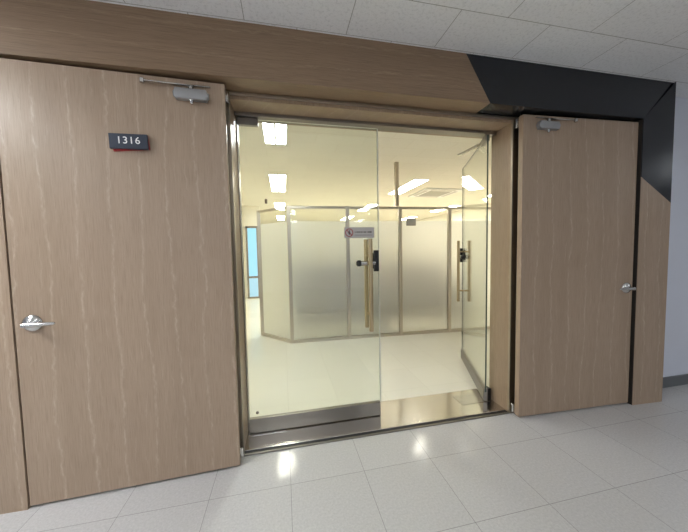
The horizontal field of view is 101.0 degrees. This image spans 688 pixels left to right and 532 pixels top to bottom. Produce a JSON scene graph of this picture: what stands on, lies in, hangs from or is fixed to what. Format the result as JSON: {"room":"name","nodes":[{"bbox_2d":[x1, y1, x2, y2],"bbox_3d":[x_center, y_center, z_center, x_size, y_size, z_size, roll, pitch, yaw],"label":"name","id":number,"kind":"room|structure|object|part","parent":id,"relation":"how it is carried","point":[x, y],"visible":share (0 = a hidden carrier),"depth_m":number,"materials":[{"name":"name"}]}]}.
{"room":"office building corridor","nodes":[
{"label":"office building corridor","id":0,"kind":"room"},
{"bbox_2d":[242,206,259,298],"bbox_3d":[-3.442,-0.378,8.306,1.940,2.710,0.200,-2,3,-12],"label":"wall","id":1,"kind":"structure","parent":0,"point":[249,214],"depth_m":8.30,"materials":[{"name":"paint"}]},
{"bbox_2d":[245,226,259,298],"bbox_3d":[-2.688,-0.105,8.359,0.340,2.130,0.040,-2,3,-12],"label":"window","id":2,"kind":"structure","parent":1,"relation":"in","point":[251,231],"depth_m":8.35,"materials":[{"name":"glass"}]},
{"bbox_3d":[-2.691,-0.405,8.350,0.250,1.410,0.015,-2,3,-12],"label":"pane","id":3,"kind":"part","parent":2,"relation":"part of","materials":[{"name":"glass"}]},
{"bbox_3d":[-2.670,0.633,8.409,0.250,0.550,0.015,-2,3,-12],"label":"pane","id":4,"kind":"part","parent":2,"relation":"part of","materials":[{"name":"glass"}]},
{"bbox_2d":[0,298,687,531],"bbox_3d":[-0.300,1.077,6.392,16.000,0.100,23.700,-2,3,-12],"label":"floor","id":5,"kind":"structure","parent":0,"point":[621,467],"depth_m":1.75,"materials":[{"name":"tile"}]},
{"bbox_2d":[256,162,490,343],"bbox_3d":[0.999,-0.249,4.510,4.782,2.709,0.523,-1,3,-3],"label":"glass wall","id":6,"kind":"structure","parent":5,"relation":"on","point":[325,301],"depth_m":4.46,"materials":[{"name":"glass"}]},
{"bbox_3d":[-1.365,0.125,4.636,0.052,2.039,0.052,-2,3,-12],"label":"post","id":7,"kind":"part","parent":6,"relation":"part of","materials":[{"name":"metal"}]},
{"bbox_3d":[-1.099,-0.865,4.362,0.716,0.035,0.046,1,4,37],"label":"rail","id":8,"kind":"part","parent":6,"relation":"part of","materials":[{"name":"metal"}]},
{"bbox_3d":[-1.061,1.127,4.474,0.716,0.045,0.046,1,4,37],"label":"rail","id":9,"kind":"part","parent":6,"relation":"part of","materials":[{"name":"metal"}]},
{"bbox_3d":[-0.795,0.138,4.201,0.052,2.039,0.052,-2,3,-12],"label":"post","id":10,"kind":"part","parent":6,"relation":"part of","materials":[{"name":"metal"}]},
{"bbox_3d":[-0.384,-0.871,4.223,0.875,0.035,0.046,-2,3,-10],"label":"rail","id":11,"kind":"part","parent":6,"relation":"part of","materials":[{"name":"metal"}]},
{"bbox_3d":[-0.346,1.121,4.335,0.875,0.045,0.046,-2,3,-10],"label":"rail","id":12,"kind":"part","parent":6,"relation":"part of","materials":[{"name":"metal"}]},
{"bbox_3d":[0.066,0.113,4.356,0.052,2.039,0.052,-2,3,-12],"label":"post","id":13,"kind":"part","parent":6,"relation":"part of","materials":[{"name":"metal"}]},
{"bbox_3d":[0.459,-0.895,4.367,0.836,0.035,0.046,-2,3,-9],"label":"rail","id":14,"kind":"part","parent":6,"relation":"part of","materials":[{"name":"metal"}]},
{"bbox_3d":[0.497,1.096,4.480,0.836,0.045,0.046,-2,3,-9],"label":"rail","id":15,"kind":"part","parent":6,"relation":"part of","materials":[{"name":"metal"}]},
{"bbox_3d":[0.810,-1.260,4.380,0.056,0.670,0.056,-2,3,-12],"label":"ceiling post","id":16,"kind":"part","parent":6,"relation":"part of","materials":[{"name":"metal"}]},
{"bbox_3d":[0.890,0.089,4.491,0.052,2.039,0.052,-2,3,-12],"label":"post","id":17,"kind":"part","parent":6,"relation":"part of","materials":[{"name":"metal"}]},
{"bbox_2d":[406,218,415,225],"bbox_3d":[1.056,-0.694,4.463,0.160,0.120,0.006,-2,3,-12],"label":"paper notice","id":18,"kind":"object","parent":6,"relation":"attached to","point":[409,221],"visible":1,"depth_m":4.46,"materials":[{"name":"white paper"}]},
{"bbox_3d":[1.282,-0.918,4.499,0.831,0.035,0.046,-2,3,-9],"label":"rail","id":19,"kind":"part","parent":6,"relation":"part of","materials":[{"name":"metal"}]},
{"bbox_3d":[1.320,1.073,4.611,0.831,0.045,0.046,-2,3,-9],"label":"rail","id":20,"kind":"part","parent":6,"relation":"part of","materials":[{"name":"metal"}]},
{"bbox_3d":[1.711,0.066,4.619,0.052,2.039,0.052,-2,3,-12],"label":"post","id":21,"kind":"part","parent":6,"relation":"part of","materials":[{"name":"metal"}]},
{"bbox_3d":[2.141,1.050,4.742,0.831,0.045,0.046,-2,3,-9],"label":"rail","id":22,"kind":"part","parent":6,"relation":"part of","materials":[{"name":"metal"}]},
{"bbox_3d":[2.102,-0.942,4.630,0.831,0.035,0.046,-2,3,-9],"label":"rail","id":23,"kind":"part","parent":6,"relation":"part of","materials":[{"name":"metal"}]},
{"bbox_2d":[244,389,508,455],"bbox_3d":[0.303,1.238,2.333,2.095,0.012,0.417,-2,3,-12],"label":"threshold","id":24,"kind":"object","parent":5,"relation":"on","point":[404,414],"visible":0.73,"depth_m":2.24,"materials":[{"name":"metal"}]},
{"bbox_2d":[248,429,285,436],"bbox_3d":[-0.591,1.253,2.197,0.280,0.007,0.150,-2,3,-12],"label":"hinge plate","id":25,"kind":"object","parent":24,"relation":"on","point":[280,430],"visible":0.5,"depth_m":2.14,"materials":[{"name":"silver metal"}]},
{"bbox_2d":[453,393,491,404],"bbox_3d":[1.159,1.198,2.568,0.290,0.007,0.150,-2,3,-12],"label":"hinge plate","id":26,"kind":"object","parent":24,"relation":"on","point":[472,398],"visible":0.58,"depth_m":2.56,"materials":[{"name":"silver metal"}]},
{"bbox_2d":[239,123,491,223],"bbox_3d":[-0.387,-1.952,10.208,8.800,0.100,15.900,-2,3,-12],"label":"ceiling","id":27,"kind":"structure","parent":0,"point":[322,166],"depth_m":4.80,"materials":[{"name":"paint"}]},
{"bbox_2d":[261,123,287,144],"bbox_3d":[-0.691,-1.472,2.796,0.276,0.012,1.456,-2,3,-12],"label":"recessed light","id":28,"kind":"object","parent":27,"relation":"in","point":[277,134],"visible":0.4,"depth_m":3.19,"materials":[{"name":"white paint"}]},
{"bbox_2d":[268,174,286,191],"bbox_3d":[-1.300,-1.618,5.597,0.316,0.012,1.456,-2,3,-12],"label":"recessed light","id":29,"kind":"object","parent":27,"relation":"in","point":[277,181],"visible":1,"depth_m":5.45,"materials":[{"name":"white paint"}]},
{"bbox_2d":[274,202,284,209],"bbox_3d":[-1.912,-1.767,8.458,0.316,0.012,1.456,-2,3,-12],"label":"recessed light","id":30,"kind":"object","parent":27,"relation":"in","point":[276,204],"visible":0.76,"depth_m":8.03,"materials":[{"name":"white paint"}]},
{"bbox_2d":[276,216,284,219],"bbox_3d":[-2.525,-1.917,11.320,0.316,0.012,1.456,-2,3,-12],"label":"recessed light","id":31,"kind":"object","parent":27,"relation":"in","point":[278,217],"visible":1,"depth_m":11.14,"materials":[{"name":"white paint"}]},
{"bbox_2d":[357,204,376,210],"bbox_3d":[0.737,-1.850,9.021,0.316,0.012,1.456,-2,3,-12],"label":"recessed light","id":32,"kind":"object","parent":27,"relation":"in","point":[370,205],"visible":0.68,"depth_m":8.73,"materials":[{"name":"white paint"}]},
{"bbox_2d":[388,179,429,194],"bbox_3d":[1.349,-1.701,6.159,0.316,0.012,1.456,-2,3,-12],"label":"recessed light","id":33,"kind":"object","parent":27,"relation":"in","point":[415,182],"visible":0.9,"depth_m":5.93,"materials":[{"name":"white paint"}]},
{"bbox_2d":[408,188,463,197],"bbox_3d":[2.169,-1.739,6.773,0.940,0.035,0.940,-2,3,-12],"label":"air conditioner","id":34,"kind":"object","parent":27,"relation":"attached to","point":[427,192],"visible":1,"depth_m":6.62,"materials":[{"name":"white paint"}]},
{"bbox_2d":[419,191,449,195],"bbox_3d":[2.169,-1.726,6.774,0.560,0.008,0.560,-2,3,-12],"label":"grille","id":35,"kind":"object","parent":34,"relation":"attached to","point":[429,193],"depth_m":6.72,"materials":[{"name":"white metal"}]},
{"bbox_2d":[429,205,460,211],"bbox_3d":[3.377,-1.933,9.581,0.316,0.012,1.456,-2,3,-12],"label":"recessed light","id":36,"kind":"object","parent":27,"relation":"in","point":[436,210],"visible":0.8,"depth_m":9.69,"materials":[{"name":"white paint"}]},
{"bbox_2d":[90,0,687,97],"bbox_3d":[1.331,-1.317,-1.645,16.000,0.100,7.565,-2,3,-12],"label":"ceiling","id":37,"kind":"structure","parent":0,"point":[647,39],"depth_m":1.70,"materials":[{"name":"tile"}]},
{"bbox_2d":[416,203,490,220],"bbox_3d":[3.991,-0.686,11.211,0.100,2.710,15.900,-2,3,-12],"label":"wall","id":38,"kind":"structure","parent":0,"point":[468,215],"depth_m":9.76,"materials":[{"name":"paint"}]},
{"bbox_2d":[663,97,687,376],"bbox_3d":[0.543,-0.113,2.243,16.000,2.710,0.235,-2,3,-12],"label":"wall","id":39,"kind":"structure","parent":0,"point":[676,322],"depth_m":2.69,"materials":[{"name":"paint"}]},
{"bbox_2d":[0,58,243,505],"bbox_3d":[-1.204,0.116,1.618,1.103,2.363,0.116,-2,3,-16],"label":"door","id":40,"kind":"structure","parent":39,"relation":"in","point":[121,262],"depth_m":1.60,"materials":[{"name":"brown wood"}]},
{"bbox_3d":[-1.593,0.305,1.482,0.143,0.026,0.048,-2,3,-14],"label":"lever handle","id":41,"kind":"part","parent":40,"relation":"part of","materials":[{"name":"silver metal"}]},
{"bbox_2d":[108,133,149,151],"bbox_3d":[-1.186,-0.683,1.570,0.188,0.094,0.025,-4,4,-14],"label":"room sign","id":42,"kind":"object","parent":40,"relation":"attached to","point":[117,141],"visible":1,"depth_m":1.56,"materials":[{"name":"black plastic"}]},
{"bbox_3d":[-1.186,-0.683,1.579,0.184,0.094,0.008,-4,4,-14],"label":"backing plate","id":43,"kind":"part","parent":42,"relation":"part of","materials":[{"name":"plastic"}]},
{"bbox_3d":[-0.996,-1.030,1.593,0.269,0.026,0.027,-2,3,-14],"label":"arm","id":44,"kind":"part","parent":40,"relation":"part of","materials":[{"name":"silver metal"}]},
{"bbox_2d":[237,117,380,433],"bbox_3d":[-0.225,0.089,2.179,1.043,2.308,0.157,-2,3,-12],"label":"door","id":45,"kind":"structure","parent":39,"relation":"in","point":[258,424],"depth_m":2.22,"materials":[{"name":"clear glass"}]},
{"bbox_3d":[-0.206,1.186,2.240,1.031,0.110,0.034,-2,3,-12],"label":"rail","id":46,"kind":"part","parent":45,"relation":"part of","materials":[{"name":"metal"}]},
{"bbox_2d":[344,227,373,237],"bbox_3d":[0.121,-0.262,2.226,0.244,0.084,0.004,-2,3,-12],"label":"notice sign","id":47,"kind":"object","parent":45,"relation":"attached to","point":[349,232],"visible":1,"depth_m":2.22,"materials":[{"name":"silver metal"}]},
{"bbox_2d":[0,0,675,513],"bbox_3d":[0.341,-0.095,1.987,4.908,2.710,0.181,-2,3,-12],"label":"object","id":48,"kind":"structure","parent":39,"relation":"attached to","point":[237,55],"depth_m":1.78,"materials":[{"name":"brown wood"}]},
{"bbox_3d":[-1.912,-0.025,1.517,0.303,2.710,0.165,-2,3,-12],"label":"panel","id":49,"kind":"part","parent":48,"relation":"part of","materials":[{"name":"brown wood"}]},
{"bbox_3d":[-0.535,-1.264,1.747,3.167,0.315,0.165,-2,3,-12],"label":"fascia panel","id":50,"kind":"part","parent":48,"relation":"part of","materials":[{"name":"brown wood"}]},
{"bbox_3d":[1.770,-1.336,2.236,1.935,0.315,0.165,-2,3,-12],"label":"fascia panel","id":51,"kind":"part","parent":48,"relation":"part of","materials":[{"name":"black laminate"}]},
{"bbox_3d":[2.596,0.224,2.487,0.310,1.930,0.181,-2,3,-12],"label":"panel","id":52,"kind":"part","parent":48,"relation":"part of","materials":[{"name":"brown wood"}]},
{"bbox_3d":[2.572,-1.025,2.416,0.310,0.988,0.181,-2,3,-12],"label":"panel","id":53,"kind":"part","parent":48,"relation":"part of","materials":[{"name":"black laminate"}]},
{"bbox_2d":[225,90,518,449],"bbox_3d":[0.287,0.033,2.229,2.255,2.430,0.340,-2,3,-12],"label":"door frame","id":54,"kind":"structure","parent":39,"relation":"attached to","point":[386,118],"depth_m":2.20,"materials":[{"name":"brown wood"}]},
{"bbox_2d":[457,137,483,155],"bbox_3d":[1.238,-1.132,2.691,0.106,0.034,0.494,-1,3,-5],"label":"holder","id":55,"kind":"object","parent":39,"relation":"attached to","point":[479,144],"visible":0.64,"depth_m":2.75,"materials":[{"name":"metal"}]},
{"bbox_3d":[1.229,-1.140,2.785,0.070,0.016,0.302,-2,3,-12],"label":"slide arm","id":56,"kind":"part","parent":55,"relation":"part of","materials":[{"name":"metal"}]},
{"bbox_2d":[457,134,489,400],"bbox_3d":[1.339,0.015,2.954,0.157,2.308,1.040,0,3,12],"label":"door","id":57,"kind":"structure","parent":39,"relation":"in","point":[461,254],"depth_m":3.05,"materials":[{"name":"clear glass"}]},
{"bbox_3d":[1.360,1.112,3.015,0.034,0.110,1.034,0,3,12],"label":"rail","id":58,"kind":"part","parent":57,"relation":"part of","materials":[{"name":"metal"}]},
{"bbox_2d":[511,114,638,416],"bbox_3d":[1.898,0.017,2.296,1.091,2.363,0.116,-2,3,-8],"label":"door","id":59,"kind":"structure","parent":39,"relation":"in","point":[577,176],"depth_m":2.29,"materials":[{"name":"brown wood"}]},
{"bbox_3d":[1.678,-1.126,2.177,0.269,0.026,0.027,-2,3,-10],"label":"arm","id":60,"kind":"part","parent":59,"relation":"part of","materials":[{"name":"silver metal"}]},
{"bbox_3d":[2.325,0.188,2.332,0.143,0.026,0.048,-2,3,-10],"label":"lever handle","id":61,"kind":"part","parent":59,"relation":"part of","materials":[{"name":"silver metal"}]},
{"bbox_2d":[662,374,687,387],"bbox_3d":[5.583,1.040,3.255,5.795,0.098,0.012,-2,3,-12],"label":"baseboard","id":62,"kind":"structure","parent":39,"relation":"attached to","point":[676,380],"depth_m":2.74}
]}

